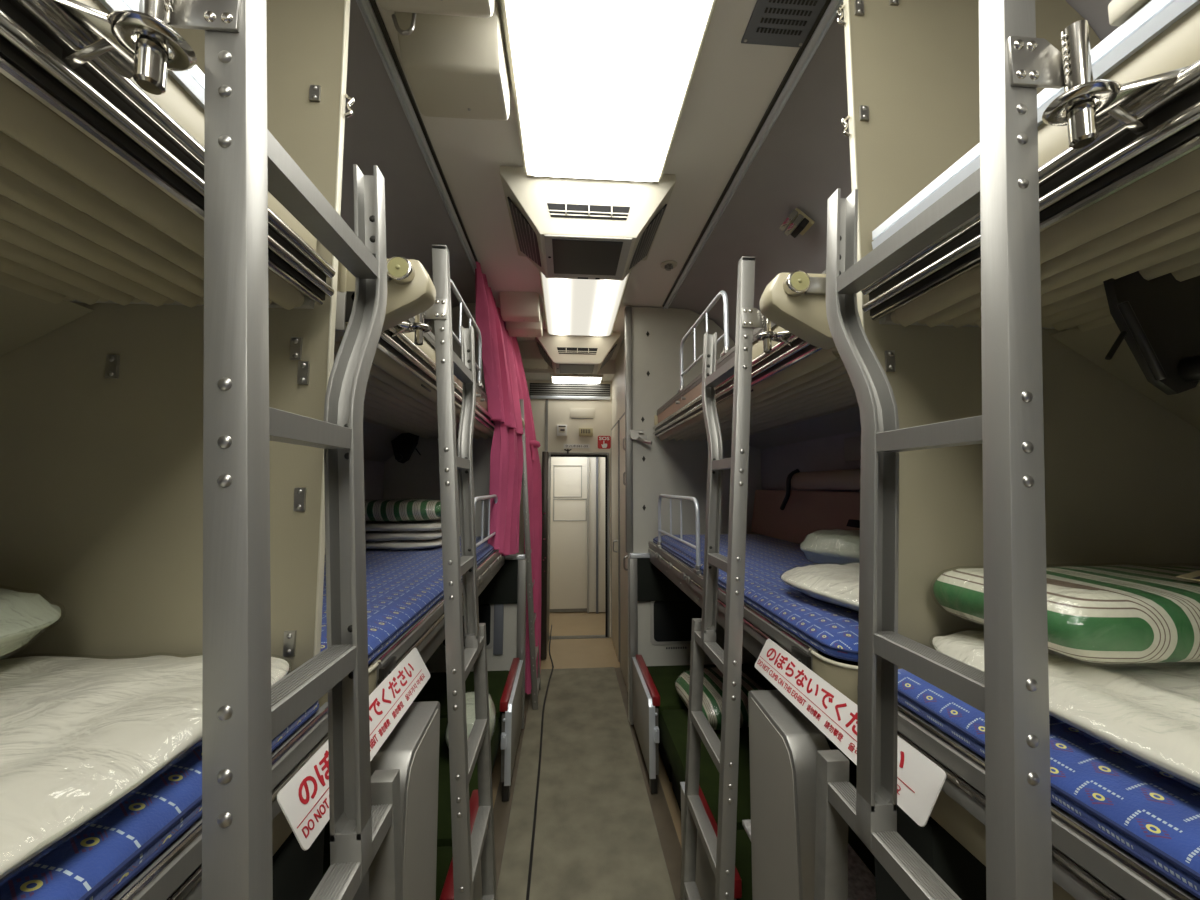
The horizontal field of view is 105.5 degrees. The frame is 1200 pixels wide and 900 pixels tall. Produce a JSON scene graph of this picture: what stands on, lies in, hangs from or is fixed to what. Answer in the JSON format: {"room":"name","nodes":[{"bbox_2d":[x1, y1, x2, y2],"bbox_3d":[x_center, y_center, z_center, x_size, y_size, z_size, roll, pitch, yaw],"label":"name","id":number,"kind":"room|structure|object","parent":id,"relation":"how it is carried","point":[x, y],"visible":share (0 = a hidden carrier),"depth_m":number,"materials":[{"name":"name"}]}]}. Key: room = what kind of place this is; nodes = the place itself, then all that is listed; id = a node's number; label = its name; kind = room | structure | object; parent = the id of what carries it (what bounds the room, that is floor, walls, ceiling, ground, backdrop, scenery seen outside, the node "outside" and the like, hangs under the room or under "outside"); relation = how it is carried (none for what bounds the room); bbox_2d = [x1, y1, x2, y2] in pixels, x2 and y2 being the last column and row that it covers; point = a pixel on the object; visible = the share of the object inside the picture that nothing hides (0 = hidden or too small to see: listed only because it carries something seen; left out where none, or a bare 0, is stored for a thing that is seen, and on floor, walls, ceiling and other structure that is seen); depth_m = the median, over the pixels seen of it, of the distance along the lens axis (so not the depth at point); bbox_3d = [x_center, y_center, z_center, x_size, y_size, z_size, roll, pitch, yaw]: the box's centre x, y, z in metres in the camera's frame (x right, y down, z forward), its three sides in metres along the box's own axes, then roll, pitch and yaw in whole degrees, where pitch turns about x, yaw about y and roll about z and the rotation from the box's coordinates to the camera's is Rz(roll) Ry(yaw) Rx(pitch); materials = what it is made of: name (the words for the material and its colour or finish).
{"room":"train carriage","nodes":[
{"label":"train carriage","id":0,"kind":"room"},
{"bbox_2d":[340,0,475,499],"bbox_3d":[-0.958,0.204,1.010,0.720,2.850,7.380,0,-4,-4],"label":"wall","id":1,"kind":"structure","parent":0,"point":[379,132],"depth_m":1.79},
{"bbox_2d":[0,284,93,356],"bbox_3d":[-0.950,-0.280,-0.919,0.343,0.207,3.449,0,-4,-4],"label":"trim","id":2,"kind":"structure","parent":1,"relation":"attached to","point":[25,318],"depth_m":0.77,"materials":[{"name":"beige laminate"}]},
{"bbox_2d":[0,0,335,309],"bbox_3d":[-0.678,-0.471,-0.848,0.799,0.216,3.340,0,-4,-4],"label":"upper berth","id":3,"kind":"object","parent":1,"relation":"attached to","point":[102,175],"visible":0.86,"depth_m":0.49,"materials":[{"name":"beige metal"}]},
{"bbox_2d":[109,702,327,899],"bbox_3d":[-0.718,0.363,-0.913,0.802,0.136,3.345,0,-4,-4],"label":"middle berth","id":4,"kind":"object","parent":1,"relation":"attached to","point":[175,873],"visible":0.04,"depth_m":0.48,"materials":[{"name":"metal"}]},
{"bbox_2d":[0,701,318,899],"bbox_3d":[-0.719,0.274,-0.889,0.761,0.053,3.283,0,-4,-4],"label":"mattress","id":5,"kind":"object","parent":4,"relation":"on","point":[101,856],"visible":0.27,"depth_m":0.43,"materials":[{"name":"blue fabric"}]},
{"bbox_2d":[0,656,291,881],"bbox_3d":[-0.799,0.295,0.119,0.760,0.078,1.285,0,-4,-4],"label":"sheet","id":6,"kind":"object","parent":5,"relation":"on","point":[79,735],"visible":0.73,"depth_m":0.49,"materials":[{"name":"white fabric"}]},
{"bbox_2d":[0,590,62,655],"bbox_3d":[-1.011,0.249,0.590,0.438,0.120,0.298,1,-5,-10],"label":"pillow","id":7,"kind":"object","parent":6,"relation":"on","point":[24,616],"visible":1,"depth_m":0.66,"materials":[{"name":"grey fabric"}]},
{"bbox_2d":[277,648,429,850],"bbox_3d":[-0.425,0.505,0.861,0.053,0.073,0.548,0,-4,-4],"label":"warning sign","id":8,"kind":"object","parent":4,"relation":"attached to","point":[304,800],"visible":0.79,"depth_m":0.69,"materials":[{"name":"white plastic"}]},
{"bbox_2d":[363,421,401,461],"bbox_3d":[-1.226,-0.084,1.903,0.208,0.162,2.186,0,-4,-4],"label":"trim","id":9,"kind":"structure","parent":1,"relation":"attached to","point":[377,445],"depth_m":2.61,"materials":[{"name":"grey laminate"}]},
{"bbox_2d":[318,551,504,707],"bbox_3d":[-0.919,0.578,1.866,0.810,0.136,2.104,0,-4,-4],"label":"middle berth","id":10,"kind":"object","parent":1,"relation":"attached to","point":[427,633],"visible":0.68,"depth_m":1.25,"materials":[{"name":"metal"}]},
{"bbox_2d":[320,536,493,663],"bbox_3d":[-0.924,0.488,1.875,0.761,0.053,2.083,0,-4,-4],"label":"mattress","id":11,"kind":"object","parent":10,"relation":"on","point":[402,586],"visible":0.06,"depth_m":1.43,"materials":[{"name":"blue fabric"}]},
{"bbox_2d":[365,536,441,549],"bbox_3d":[-1.076,0.474,2.357,0.564,0.046,0.405,0,-4,-4],"label":"quilt","id":12,"kind":"object","parent":11,"relation":"on","point":[430,543],"visible":0.3,"depth_m":2.19,"materials":[{"name":"white fabric"}]},
{"bbox_2d":[365,529,441,540],"bbox_3d":[-1.073,0.432,2.361,0.565,0.045,0.412,0,-4,-4],"label":"quilt","id":13,"kind":"object","parent":12,"relation":"on","point":[419,535],"visible":0.33,"depth_m":2.19,"materials":[{"name":"white fabric"}]},
{"bbox_2d":[365,520,440,531],"bbox_3d":[-1.073,0.389,2.366,0.563,0.045,0.404,0,-4,-4],"label":"quilt","id":14,"kind":"object","parent":13,"relation":"on","point":[370,526],"visible":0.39,"depth_m":2.20,"materials":[{"name":"white fabric"}]},
{"bbox_2d":[365,499,440,520],"bbox_3d":[-1.063,0.311,2.372,0.587,0.118,0.375,0,-4,-4],"label":"striped blanket","id":15,"kind":"object","parent":14,"relation":"on","point":[375,509],"visible":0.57,"depth_m":2.22,"materials":[{"name":"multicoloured fabric"}]},
{"bbox_2d":[474,494,499,550],"bbox_3d":[-0.568,0.387,2.271,0.036,0.318,0.720,0,-4,-4],"label":"guard rail","id":16,"kind":"object","parent":10,"relation":"on","point":[494,496],"visible":0.34,"depth_m":2.20,"materials":[{"name":"silver metal"}]},
{"bbox_2d":[334,264,494,462],"bbox_3d":[-0.885,-0.171,1.954,0.799,0.382,2.090,0,-4,-4],"label":"upper berth","id":17,"kind":"object","parent":1,"relation":"attached to","point":[401,393],"visible":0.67,"depth_m":1.51,"materials":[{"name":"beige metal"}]},
{"bbox_2d":[335,256,435,341],"bbox_3d":[-0.477,-0.322,0.971,0.227,0.168,0.099,0,-4,-4],"label":"berth end arm","id":18,"kind":"object","parent":17,"relation":"attached to","point":[411,291],"visible":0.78,"depth_m":0.96},
{"bbox_2d":[450,279,483,388],"bbox_3d":[-0.604,-0.497,2.046,0.036,0.292,0.740,0,-4,-4],"label":"guard rail","id":19,"kind":"object","parent":17,"relation":"on","point":[452,285],"visible":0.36,"depth_m":2.12,"materials":[{"name":"silver metal"}]},
{"bbox_2d":[488,421,522,555],"bbox_3d":[-0.574,0.231,2.778,0.105,0.830,0.444,-1,-4,9],"label":"curtain","id":20,"kind":"object","parent":17,"relation":"hanging from","point":[506,455],"visible":0.94,"depth_m":2.70,"materials":[{"name":"pink fabric"}]},
{"bbox_2d":[356,0,477,273],"bbox_3d":[-0.593,-1.171,0.952,0.032,0.018,7.000,0,-4,-4],"label":"trim","id":21,"kind":"structure","parent":1,"relation":"attached to","point":[365,7],"depth_m":1.50,"materials":[{"name":"silver metal"}]},
{"bbox_2d":[475,262,522,433],"bbox_3d":[-0.622,-0.550,3.007,0.246,0.902,1.033,0,-4,-4],"label":"curtain","id":22,"kind":"object","parent":21,"relation":"hanging from","point":[503,402],"visible":0.98,"depth_m":2.66,"materials":[{"name":"pink fabric"}]},
{"bbox_2d":[516,380,611,636],"bbox_3d":[-0.303,0.495,4.772,2.700,2.850,0.050,0,-4,-4],"label":"wall","id":23,"kind":"structure","parent":0,"point":[558,409],"depth_m":4.80,"materials":[{"name":"beige paint"}]},
{"bbox_2d":[541,452,549,658],"bbox_3d":[-0.524,0.955,4.392,0.054,1.845,0.572,0,-4,-4],"label":"door","id":24,"kind":"structure","parent":23,"relation":"in","point":[545,455],"depth_m":4.14,"materials":[{"name":"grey metal"}]},
{"bbox_2d":[530,383,609,395],"bbox_3d":[-0.316,-0.639,4.825,0.850,0.130,0.016,0,-4,-4],"label":"air vent","id":25,"kind":"object","parent":23,"relation":"in","point":[548,389],"visible":1,"depth_m":4.82,"materials":[{"name":"black"}]},
{"bbox_2d":[549,452,609,637],"bbox_3d":[-0.224,0.971,4.740,0.640,1.896,0.072,0,-4,-4],"label":"trim","id":26,"kind":"structure","parent":23,"relation":"attached to","point":[550,453],"depth_m":4.76,"materials":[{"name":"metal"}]},
{"bbox_2d":[492,612,680,844],"bbox_3d":[-0.038,1.694,1.475,2.660,0.050,8.400,0,-4,-4],"label":"floor","id":27,"kind":"structure","parent":0,"point":[587,652],"depth_m":4.24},
{"bbox_2d":[0,0,353,674],"bbox_3d":[-0.863,0.205,0.789,0.768,2.774,0.023,0,-4,-4],"label":"partition panel","id":28,"kind":"object","parent":27,"relation":"on","point":[101,413],"visible":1,"depth_m":0.81,"materials":[{"name":"beige plastic"}]},
{"bbox_2d":[272,701,439,899],"bbox_3d":[-0.798,1.067,0.791,0.876,0.995,0.475,0,-4,-4],"label":"end panel","id":29,"kind":"object","parent":27,"relation":"on","point":[412,747],"visible":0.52,"depth_m":0.89,"materials":[{"name":"metal"}]},
{"bbox_2d":[323,670,508,899],"bbox_3d":[-0.897,1.502,1.927,0.850,0.397,1.835,0,-4,-4],"label":"lower berth","id":30,"kind":"object","parent":27,"relation":"on","point":[435,689],"visible":0.16,"depth_m":1.94,"materials":[{"name":"green fabric"}]},
{"bbox_2d":[323,846,452,899],"bbox_3d":[-0.846,1.329,1.237,0.850,0.158,0.430,0,-4,-4],"label":"cushion","id":31,"kind":"object","parent":30,"relation":"on","point":[444,854],"depth_m":1.39,"materials":[{"name":"green fabric"}]},
{"bbox_2d":[324,716,500,852],"bbox_3d":[-0.892,1.378,1.871,0.850,0.158,0.825,0,-4,-4],"label":"cushion","id":32,"kind":"object","parent":30,"relation":"on","point":[444,826],"depth_m":1.76,"materials":[{"name":"green fabric"}]},
{"bbox_2d":[413,670,508,736],"bbox_3d":[-0.944,1.432,2.572,0.850,0.158,0.555,0,-4,-4],"label":"cushion","id":33,"kind":"object","parent":30,"relation":"on","point":[435,689],"depth_m":2.58,"materials":[{"name":"green fabric"}]},
{"bbox_2d":[446,692,494,748],"bbox_3d":[-0.578,1.224,2.055,0.217,0.182,0.356,1,-5,-10],"label":"pillow","id":34,"kind":"object","parent":30,"relation":"on","point":[470,697],"visible":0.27,"depth_m":1.99,"materials":[{"name":"grey fabric"}]},
{"bbox_2d":[500,658,522,800],"bbox_3d":[-0.487,1.501,2.521,0.059,0.474,0.623,0,-4,-4],"label":"panel","id":35,"kind":"object","parent":30,"relation":"attached to","point":[511,699],"visible":1,"depth_m":2.31,"materials":[{"name":"grey metal"}]},
{"bbox_2d":[383,303,526,728],"bbox_3d":[-0.945,0.375,2.981,0.929,2.774,0.075,0,-4,-4],"label":"partition panel","id":36,"kind":"object","parent":27,"relation":"on","point":[502,603],"visible":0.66,"depth_m":2.96,"materials":[{"name":"grey laminate"}]},
{"bbox_2d":[526,625,553,899],"bbox_3d":[-0.374,1.793,3.228,0.063,0.020,3.650,0,-4,-4],"label":"power cable","id":37,"kind":"object","parent":27,"relation":"on","point":[540,751],"visible":1,"depth_m":2.26,"materials":[{"name":"black plastic"}]},
{"bbox_2d":[497,667,674,899],"bbox_3d":[0.029,1.594,0.578,0.670,0.009,6.590,0,-4,-4],"label":"carpet runner","id":38,"kind":"object","parent":27,"relation":"on","point":[596,838],"visible":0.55,"depth_m":2.20,"materials":[{"name":"grey carpet"}]},
{"bbox_2d":[133,0,402,899],"bbox_3d":[-0.325,0.499,0.516,0.198,2.160,0.356,0,-4,-4],"label":"ladder","id":39,"kind":"object","parent":38,"relation":"on","point":[242,712],"visible":1,"depth_m":0.42,"materials":[{"name":"metal"}]},
{"bbox_2d":[414,245,496,899],"bbox_3d":[-0.380,0.557,1.257,0.198,2.160,0.356,0,-4,-4],"label":"ladder","id":40,"kind":"object","parent":38,"relation":"on","point":[468,848],"visible":0.96,"depth_m":1.17,"materials":[{"name":"metal"}]},
{"bbox_2d":[519,399,540,709],"bbox_3d":[-0.536,0.721,3.370,0.198,2.160,0.356,0,-4,-4],"label":"ladder","id":41,"kind":"object","parent":38,"relation":"on","point":[535,673],"visible":0.61,"depth_m":3.21,"materials":[{"name":"metal"}]},
{"bbox_2d":[680,256,771,899],"bbox_3d":[0.345,0.561,1.310,0.198,2.160,0.356,0,-4,-4],"label":"ladder","id":42,"kind":"object","parent":38,"relation":"on","point":[720,850],"visible":0.99,"depth_m":1.23,"materials":[{"name":"metal"}]},
{"bbox_2d":[814,0,1097,899],"bbox_3d":[0.400,0.503,0.570,0.198,2.160,0.356,0,-4,-4],"label":"ladder","id":43,"kind":"object","parent":38,"relation":"on","point":[1012,689],"visible":1,"depth_m":0.48,"materials":[{"name":"metal"}]},
{"bbox_2d":[493,668,681,899],"bbox_3d":[0.029,1.597,0.577,0.840,0.004,6.590,0,-4,-4],"label":"trim","id":44,"kind":"structure","parent":27,"relation":"on","point":[670,844],"depth_m":2.14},
{"bbox_2d":[439,790,481,899],"bbox_3d":[-0.402,1.412,1.373,0.059,0.474,0.473,0,-4,-4],"label":"panel","id":45,"kind":"object","parent":44,"relation":"on","point":[447,893],"visible":0.25,"depth_m":1.40,"materials":[{"name":"red fabric"}]},
{"bbox_2d":[680,782,741,899],"bbox_3d":[0.341,1.417,1.427,0.059,0.474,0.473,0,-4,-4],"label":"panel","id":46,"kind":"object","parent":44,"relation":"on","point":[705,879],"visible":0.22,"depth_m":1.41,"materials":[{"name":"grey laminate"}]},
{"bbox_2d":[625,306,761,724],"bbox_3d":[0.648,0.382,3.070,0.944,2.774,0.144,0,-4,-4],"label":"partition panel","id":47,"kind":"object","parent":27,"relation":"on","point":[660,614],"visible":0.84,"depth_m":3.11,"materials":[{"name":"grey metal"}]},
{"bbox_2d":[647,663,874,899],"bbox_3d":[0.748,1.511,2.048,0.850,0.397,1.835,0,-4,-4],"label":"lower berth","id":48,"kind":"object","parent":27,"relation":"on","point":[672,712],"visible":0.23,"depth_m":1.97,"materials":[{"name":"green fabric"}]},
{"bbox_2d":[632,655,659,793],"bbox_3d":[0.256,1.506,2.576,0.059,0.474,0.623,0,-4,-4],"label":"panel","id":49,"kind":"object","parent":48,"relation":"attached to","point":[646,696],"visible":1,"depth_m":2.41,"materials":[{"name":"grey metal"}]},
{"bbox_2d":[647,663,777,727],"bbox_3d":[0.701,1.442,2.693,0.850,0.158,0.555,0,-4,-4],"label":"cushion","id":50,"kind":"object","parent":48,"relation":"on","point":[664,678],"depth_m":2.70,"materials":[{"name":"green fabric"}]},
{"bbox_2d":[675,668,763,728],"bbox_3d":[0.625,1.252,2.323,0.442,0.173,0.478,1,-5,-10],"label":"striped blanket","id":51,"kind":"object","parent":48,"relation":"on","point":[713,677],"visible":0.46,"depth_m":2.22,"materials":[{"name":"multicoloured fabric"}]},
{"bbox_2d":[659,709,856,829],"bbox_3d":[0.753,1.387,1.992,0.850,0.158,0.825,0,-4,-4],"label":"cushion","id":52,"kind":"object","parent":48,"relation":"on","point":[673,724],"depth_m":1.92,"materials":[{"name":"green fabric"}]},
{"bbox_2d":[735,825,874,899],"bbox_3d":[0.800,1.338,1.358,0.850,0.158,0.430,0,-4,-4],"label":"cushion","id":53,"kind":"object","parent":48,"relation":"on","point":[743,856],"depth_m":1.42,"materials":[{"name":"green fabric"}]},
{"bbox_2d":[742,819,875,899],"bbox_3d":[0.642,1.251,1.399,0.300,0.018,0.320,0,-4,-4],"label":"newspaper","id":54,"kind":"object","parent":48,"relation":"on","point":[861,881],"visible":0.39,"depth_m":1.31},
{"bbox_2d":[748,690,985,899],"bbox_3d":[0.821,1.076,0.910,0.876,0.995,0.475,0,-4,-4],"label":"end panel","id":55,"kind":"object","parent":27,"relation":"on","point":[784,744],"visible":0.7,"depth_m":0.93,"materials":[{"name":"metal"}]},
{"bbox_2d":[837,0,1199,668],"bbox_3d":[0.896,0.215,0.918,0.768,2.774,0.023,0,-4,-4],"label":"partition panel","id":56,"kind":"object","parent":27,"relation":"on","point":[1122,470],"visible":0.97,"depth_m":0.94,"materials":[{"name":"beige plastic"}]},
{"bbox_2d":[375,0,798,381],"bbox_3d":[0.000,-1.108,1.182,1.200,0.208,7.380,0,-4,-4],"label":"ceiling","id":57,"kind":"structure","parent":0,"point":[734,84],"depth_m":1.60,"materials":[{"name":"white plastic"}]},
{"bbox_2d":[509,336,541,693],"bbox_3d":[-0.603,0.388,3.466,0.271,2.702,0.465,0,-4,4],"label":"curtain","id":58,"kind":"object","parent":57,"relation":"hanging from","point":[534,480],"visible":0.56,"depth_m":3.47,"materials":[{"name":"pink fabric"}]},
{"bbox_2d":[551,373,602,383],"bbox_3d":[-0.240,-0.729,4.683,0.524,0.032,0.303,0,-4,-4],"label":"recessed light","id":59,"kind":"object","parent":57,"relation":"in","point":[555,378],"visible":0.99,"depth_m":4.62,"materials":[{"name":"beige plastic"}]},
{"bbox_2d":[552,377,601,383],"bbox_3d":[-0.240,-0.727,4.683,0.496,0.030,0.295,0,-4,-4],"label":"diffuser","id":60,"kind":"object","parent":59,"relation":"attached to","point":[561,380],"depth_m":4.68,"materials":[{"name":"white plastic"}]},
{"bbox_2d":[535,329,620,374],"bbox_3d":[-0.205,-0.806,3.984,0.700,0.274,0.652,0,-4,-4],"label":"unit","id":61,"kind":"object","parent":57,"relation":"attached to","point":[565,354],"visible":0.91,"depth_m":3.69,"materials":[{"name":"beige plastic"}]},
{"bbox_2d":[557,347,597,354],"bbox_3d":[-0.182,-0.799,3.668,0.330,0.052,0.022,0,-4,-4],"label":"slot vent","id":62,"kind":"object","parent":61,"relation":"attached to","point":[560,350],"depth_m":3.67,"materials":[{"name":"beige plastic"}]},
{"bbox_2d":[539,270,631,335],"bbox_3d":[-0.111,-0.999,2.956,0.524,0.050,1.428,0,-4,-4],"label":"ceiling light","id":63,"kind":"object","parent":57,"relation":"attached to","point":[586,307],"visible":0.51,"depth_m":3.04,"materials":[{"name":"beige plastic"}]},
{"bbox_2d":[500,166,675,279],"bbox_3d":[-0.067,-0.951,2.115,0.700,0.274,0.652,0,-4,-4],"label":"unit","id":64,"kind":"object","parent":57,"relation":"attached to","point":[568,228],"visible":1,"depth_m":1.82,"materials":[{"name":"beige plastic"}]},
{"bbox_2d":[547,203,629,219],"bbox_3d":[-0.044,-0.944,1.799,0.330,0.052,0.022,0,-4,-4],"label":"slot vent","id":65,"kind":"object","parent":64,"relation":"attached to","point":[555,211],"depth_m":1.80,"materials":[{"name":"beige plastic"}]},
{"bbox_2d":[501,0,716,181],"bbox_3d":[0.048,-1.167,0.798,0.542,0.050,2.008,0,-4,-4],"label":"ceiling light","id":66,"kind":"object","parent":57,"relation":"attached to","point":[601,88],"visible":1,"depth_m":1.35,"materials":[{"name":"beige plastic"}]},
{"bbox_2d":[741,0,825,47],"bbox_3d":[0.507,-1.169,1.024,0.180,0.009,0.542,0,-4,-4],"label":"ceiling vent","id":67,"kind":"object","parent":57,"relation":"in","point":[788,23],"visible":1,"depth_m":1.23,"materials":[{"name":"grey metal"}]},
{"bbox_2d":[612,335,624,426],"bbox_3d":[0.612,0.459,3.975,0.852,2.800,1.675,0,-4,-4],"label":"wall","id":68,"kind":"structure","parent":0,"point":[618,382],"depth_m":4.16,"materials":[{"name":"beige paint"}]},
{"bbox_2d":[611,420,619,661],"bbox_3d":[0.126,0.810,4.362,0.058,2.120,0.650,0,-4,-4],"label":"door","id":69,"kind":"structure","parent":68,"relation":"in","point":[615,483],"depth_m":4.28,"materials":[{"name":"metal"}]},
{"bbox_2d":[619,412,627,689],"bbox_3d":[0.182,0.751,3.601,0.058,2.120,0.680,0,-4,-4],"label":"door","id":70,"kind":"structure","parent":68,"relation":"in","point":[623,554],"depth_m":3.71,"materials":[{"name":"metal"}]},
{"bbox_2d":[669,0,1118,543],"bbox_3d":[0.957,0.215,1.150,0.720,2.850,7.380,0,-4,-4],"label":"wall","id":71,"kind":"structure","parent":0,"point":[804,158],"depth_m":1.97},
{"bbox_2d":[662,0,842,308],"bbox_3d":[0.669,-1.215,0.380,0.032,0.018,5.670,0,-4,-4],"label":"trim","id":72,"kind":"structure","parent":71,"relation":"attached to","point":[830,13],"depth_m":1.55,"materials":[{"name":"silver metal"}]},
{"bbox_2d":[648,541,857,703],"bbox_3d":[0.790,0.588,1.992,0.810,0.136,2.104,0,-4,-4],"label":"middle berth","id":73,"kind":"object","parent":71,"relation":"attached to","point":[841,674],"visible":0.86,"depth_m":1.27,"materials":[{"name":"metal"}]},
{"bbox_2d":[656,494,701,574],"bbox_3d":[0.386,0.391,2.332,0.036,0.318,0.860,0,-4,-4],"label":"guard rail","id":74,"kind":"object","parent":73,"relation":"on","point":[696,570],"visible":0.94,"depth_m":2.17,"materials":[{"name":"silver metal"}]},
{"bbox_2d":[653,534,858,661],"bbox_3d":[0.794,0.498,2.001,0.761,0.053,2.083,0,-4,-4],"label":"mattress","id":75,"kind":"object","parent":73,"relation":"on","point":[832,629],"visible":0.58,"depth_m":1.36,"materials":[{"name":"blue fabric"}]},
{"bbox_2d":[782,562,858,611],"bbox_3d":[0.828,0.369,1.240,0.594,0.094,0.474,1,-5,-13],"label":"quilt","id":76,"kind":"object","parent":75,"relation":"on","point":[837,584],"visible":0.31,"depth_m":1.19,"materials":[{"name":"white fabric"}]},
{"bbox_2d":[798,528,859,564],"bbox_3d":[0.942,0.364,1.653,0.332,0.147,0.413,1,-5,-16],"label":"pillow","id":77,"kind":"object","parent":75,"relation":"on","point":[836,545],"visible":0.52,"depth_m":1.61,"materials":[{"name":"grey fabric"}]},
{"bbox_2d":[755,639,945,826],"bbox_3d":[0.450,0.509,0.915,0.053,0.073,0.568,0,-4,-4],"label":"warning sign","id":78,"kind":"object","parent":73,"relation":"attached to","point":[920,781],"visible":0.85,"depth_m":0.85,"materials":[{"name":"white plastic"}]},
{"bbox_2d":[653,270,858,440],"bbox_3d":[0.751,-0.244,2.081,0.799,0.216,2.090,0,-4,-4],"label":"upper berth","id":79,"kind":"object","parent":71,"relation":"attached to","point":[798,380],"visible":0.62,"depth_m":1.60,"materials":[{"name":"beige metal"}]},
{"bbox_2d":[678,290,729,392],"bbox_3d":[0.474,-0.486,2.155,0.036,0.286,0.760,0,-4,-4],"label":"guard rail","id":80,"kind":"object","parent":79,"relation":"on","point":[722,293],"visible":0.71,"depth_m":2.05,"materials":[{"name":"silver metal"}]},
{"bbox_2d":[760,270,834,349],"bbox_3d":[0.493,-0.316,1.042,0.227,0.168,0.099,0,-4,-4],"label":"berth end arm","id":81,"kind":"object","parent":79,"relation":"attached to","point":[795,301],"visible":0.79,"depth_m":1.02},
{"bbox_2d":[779,208,814,237],"bbox_3d":[0.851,-0.980,1.977,0.120,0.094,0.095,0,-4,-4],"label":"lamp","id":82,"kind":"object","parent":71,"relation":"attached to","point":[798,222],"visible":1,"depth_m":1.94,"materials":[{"name":"beige plastic"}]},
{"bbox_2d":[749,406,860,448],"bbox_3d":[1.095,-0.121,2.078,0.208,0.062,2.186,0,-4,-4],"label":"trim","id":83,"kind":"structure","parent":71,"relation":"attached to","point":[848,420],"depth_m":2.31,"materials":[{"name":"grey laminate"}]},
{"bbox_2d":[751,490,859,543],"bbox_3d":[1.124,0.333,2.079,0.080,0.282,2.020,0,-4,-4],"label":"blind panel","id":84,"kind":"object","parent":71,"relation":"attached to","point":[804,512],"visible":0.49,"depth_m":2.44,"materials":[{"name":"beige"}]},
{"bbox_2d":[780,469,860,509],"bbox_3d":[1.103,0.172,1.892,0.110,0.231,1.426,0,-4,-4],"label":"roll","id":85,"kind":"object","parent":84,"relation":"attached to","point":[850,479],"visible":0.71,"depth_m":2.16,"materials":[{"name":"beige"}]},
{"bbox_2d":[844,436,860,460],"bbox_3d":[1.213,-0.031,1.802,0.012,0.110,0.800,0,-4,-4],"label":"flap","id":86,"kind":"object","parent":71,"relation":"attached to","point":[852,446],"visible":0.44,"depth_m":2.13,"materials":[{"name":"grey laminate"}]},
{"bbox_2d":[857,686,1199,899],"bbox_3d":[0.999,0.372,-0.787,0.802,0.136,3.345,0,-4,-4],"label":"middle berth","id":87,"kind":"object","parent":71,"relation":"attached to","point":[1086,865],"visible":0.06,"depth_m":0.51,"materials":[{"name":"metal"}]},
{"bbox_2d":[898,669,1199,898],"bbox_3d":[0.998,0.283,-0.763,0.761,0.053,3.283,0,-4,-4],"label":"mattress","id":88,"kind":"object","parent":87,"relation":"on","point":[1152,815],"visible":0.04,"depth_m":0.49,"materials":[{"name":"blue fabric"}]},
{"bbox_2d":[933,633,1199,788],"bbox_3d":[0.935,0.306,0.297,0.713,0.077,1.185,0,-4,-4],"label":"sheet","id":89,"kind":"object","parent":88,"relation":"on","point":[1148,714],"visible":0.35,"depth_m":0.56,"materials":[{"name":"white fabric"}]},
{"bbox_2d":[934,564,1199,664],"bbox_3d":[0.962,0.260,0.755,0.670,0.118,0.281,0,-4,-2],"label":"striped blanket","id":90,"kind":"object","parent":89,"relation":"on","point":[1119,614],"visible":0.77,"depth_m":0.63,"materials":[{"name":"green fabric"}]},
{"bbox_2d":[861,0,1199,394],"bbox_3d":[0.959,-0.394,-0.733,0.799,0.412,3.340,0,-4,-4],"label":"upper berth","id":91,"kind":"object","parent":71,"relation":"attached to","point":[1119,212],"visible":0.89,"depth_m":0.57,"materials":[{"name":"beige metal"}]},
{"bbox_2d":[1050,323,1199,429],"bbox_3d":[1.237,-0.268,-0.758,0.343,0.207,3.449,0,-4,-4],"label":"trim","id":92,"kind":"structure","parent":71,"relation":"attached to","point":[1094,345],"depth_m":0.93,"materials":[{"name":"beige laminate"}]},
{"bbox_3d":[-0.346,0.845,5.727,1.000,2.300,0.030,0,-4,-4],"label":"wall","id":93,"kind":"structure","parent":0,"visible":0},
{"bbox_2d":[550,457,586,611],"bbox_3d":[-0.390,0.984,5.649,0.462,1.988,0.038,0,-4,-4],"label":"door","id":94,"kind":"structure","parent":93,"relation":"in","point":[568,517],"depth_m":5.63,"materials":[{"name":"beige paint"}]},
{"bbox_2d":[587,457,588,612],"bbox_3d":[-0.146,0.888,5.643,0.023,2.178,0.100,0,-4,-4],"label":"trim","id":95,"kind":"structure","parent":93,"relation":"attached to","point":[587,457],"depth_m":5.58,"materials":[{"name":"grey"}]},
{"bbox_2d":[589,457,595,611],"bbox_3d":[-0.093,0.890,5.667,0.085,2.178,0.060,0,-4,-4],"label":"trim","id":96,"kind":"structure","parent":93,"relation":"attached to","point":[592,460],"depth_m":5.62,"materials":[{"name":"beige paint"}]},
{"bbox_2d":[596,457,597,612],"bbox_3d":[-0.036,0.888,5.641,0.025,2.178,0.120,0,-4,-4],"label":"trim","id":97,"kind":"structure","parent":93,"relation":"attached to","point":[596,457],"depth_m":5.57,"materials":[{"name":"grey"}]},
{"bbox_2d":[598,457,604,611],"bbox_3d":[0.057,0.890,5.673,0.165,2.178,0.070,0,-4,-4],"label":"trim","id":98,"kind":"structure","parent":93,"relation":"attached to","point":[601,460],"depth_m":5.62,"materials":[{"name":"beige paint"}]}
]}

